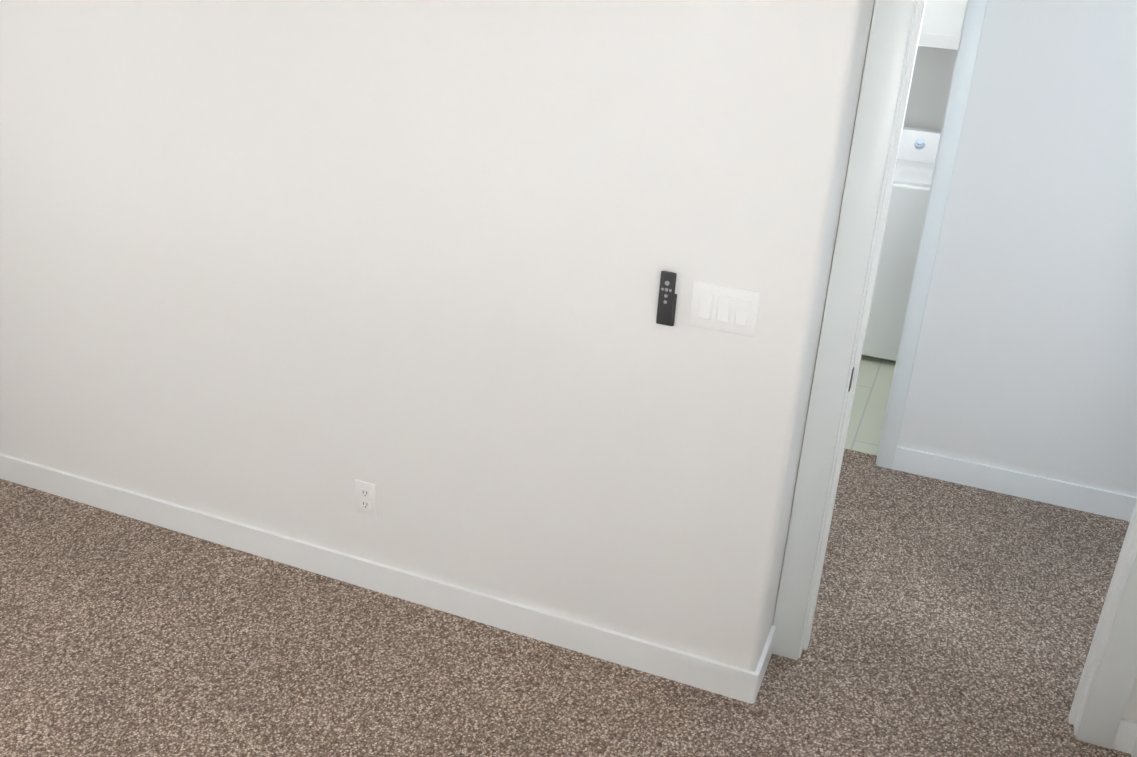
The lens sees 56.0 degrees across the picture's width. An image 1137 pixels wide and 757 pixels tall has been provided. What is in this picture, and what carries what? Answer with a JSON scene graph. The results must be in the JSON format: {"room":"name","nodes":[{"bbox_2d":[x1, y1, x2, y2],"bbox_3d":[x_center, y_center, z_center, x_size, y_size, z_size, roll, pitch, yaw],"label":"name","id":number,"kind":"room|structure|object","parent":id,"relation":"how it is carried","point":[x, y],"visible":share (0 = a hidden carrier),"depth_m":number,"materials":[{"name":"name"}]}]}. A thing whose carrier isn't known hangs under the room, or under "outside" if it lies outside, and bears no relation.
{"room":"empty bedroom","nodes":[
{"label":"empty bedroom","id":0,"kind":"room"},
{"bbox_2d":[0,0,874,671],"bbox_3d":[-0.823,-0.585,3.169,3.170,2.440,0.370,12,26,18],"label":"wall","id":1,"kind":"structure","parent":0,"point":[294,268],"depth_m":2.92,"materials":[{"name":"paint"}]},
{"bbox_2d":[355,480,375,516],"bbox_3d":[-0.620,0.367,3.265,0.070,0.114,0.007,12,26,18],"label":"outlet","id":2,"kind":"object","parent":1,"relation":"attached to","point":[366,498],"visible":1,"depth_m":3.26,"materials":[{"name":"white plastic"}]},
{"bbox_2d":[0,453,767,703],"bbox_3d":[-0.863,0.569,3.454,2.993,0.100,0.013,12,26,18],"label":"baseboard","id":3,"kind":"structure","parent":1,"relation":"attached to","point":[716,677],"depth_m":3.32,"materials":[{"name":"paint"}]},
{"bbox_2d":[656,271,676,325],"bbox_3d":[0.243,-0.197,2.644,0.046,0.142,0.024,12,26,18],"label":"remote","id":4,"kind":"object","parent":1,"relation":"attached to","point":[667,300],"visible":1,"depth_m":2.63,"materials":[{"name":"black plastic"}]},
{"bbox_2d":[689,281,760,336],"bbox_3d":[0.379,-0.169,2.604,0.166,0.116,0.012,12,26,18],"label":"switch plate","id":5,"kind":"object","parent":1,"relation":"attached to","point":[724,308],"visible":1,"depth_m":2.60,"materials":[{"name":"white plastic"}]},
{"bbox_2d":[0,449,1130,756],"bbox_3d":[0.135,1.216,2.398,6.150,0.100,4.950,12,26,18],"label":"floor carpet","id":6,"kind":"object","parent":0,"point":[952,619],"depth_m":3.12,"materials":[{"name":"brown carpet"}]},
{"bbox_2d":[845,355,895,454],"bbox_3d":[1.185,-0.067,5.387,2.240,0.097,1.870,12,26,18],"label":"floor","id":7,"kind":"structure","parent":0,"point":[870,399],"depth_m":4.88,"materials":[{"name":"white tile"}]},
{"bbox_2d":[862,127,940,360],"bbox_3d":[1.603,-0.697,5.441,0.690,1.045,0.690,12,26,18],"label":"washer","id":8,"kind":"object","parent":7,"relation":"on","point":[916,159],"visible":0.21,"depth_m":5.16,"materials":[{"name":"white metal"}]},
{"bbox_2d":[903,46,956,130],"bbox_3d":[1.578,-1.543,5.613,2.240,2.440,0.120,12,26,18],"label":"wall","id":9,"kind":"structure","parent":0,"point":[929,87],"depth_m":5.45,"materials":[{"name":"paint"}]},
{"bbox_2d":[918,0,966,49],"bbox_3d":[1.628,-2.023,5.109,1.220,0.785,0.353,12,26,18],"label":"upper cabinet","id":10,"kind":"object","parent":9,"relation":"attached to","point":[942,22],"visible":0.08,"depth_m":5.01,"materials":[{"name":"white wood"}]},
{"bbox_2d":[773,3,1136,720],"bbox_3d":[1.218,-0.204,2.596,1.130,2.440,0.120,12,26,18],"label":"wall","id":11,"kind":"structure","parent":0,"point":[1131,709],"depth_m":2.86,"materials":[{"name":"paint"}]},
{"bbox_2d":[772,0,1136,748],"bbox_3d":[1.126,-0.077,2.690,0.946,2.123,0.156,12,26,18],"label":"door frame","id":12,"kind":"structure","parent":11,"relation":"attached to","point":[1104,688],"depth_m":2.79,"materials":[{"name":"paint"}]},
{"bbox_2d":[1112,718,1136,756],"bbox_3d":[0.912,1.577,1.457,0.030,0.100,3.350,12,26,18],"label":"baseboard","id":13,"kind":"structure","parent":11,"relation":"attached to","point":[1126,740],"depth_m":2.88,"materials":[{"name":"paint"}]},
{"bbox_2d":[897,0,1136,496],"bbox_3d":[1.111,-0.833,3.977,6.150,2.440,0.120,12,26,18],"label":"wall","id":14,"kind":"structure","parent":0,"point":[1025,360],"depth_m":3.83,"materials":[{"name":"paint"}]},
{"bbox_2d":[876,0,987,468],"bbox_3d":[0.977,-0.704,4.090,0.894,2.097,0.156,12,26,18],"label":"door frame","id":15,"kind":"structure","parent":14,"relation":"attached to","point":[965,59],"depth_m":3.90,"materials":[{"name":"paint"}]},
{"bbox_2d":[892,446,1136,520],"bbox_3d":[2.593,0.592,3.865,2.763,0.100,0.013,12,26,18],"label":"baseboard","id":16,"kind":"structure","parent":14,"relation":"attached to","point":[1038,488],"depth_m":4.13,"materials":[{"name":"paint"}]}
]}

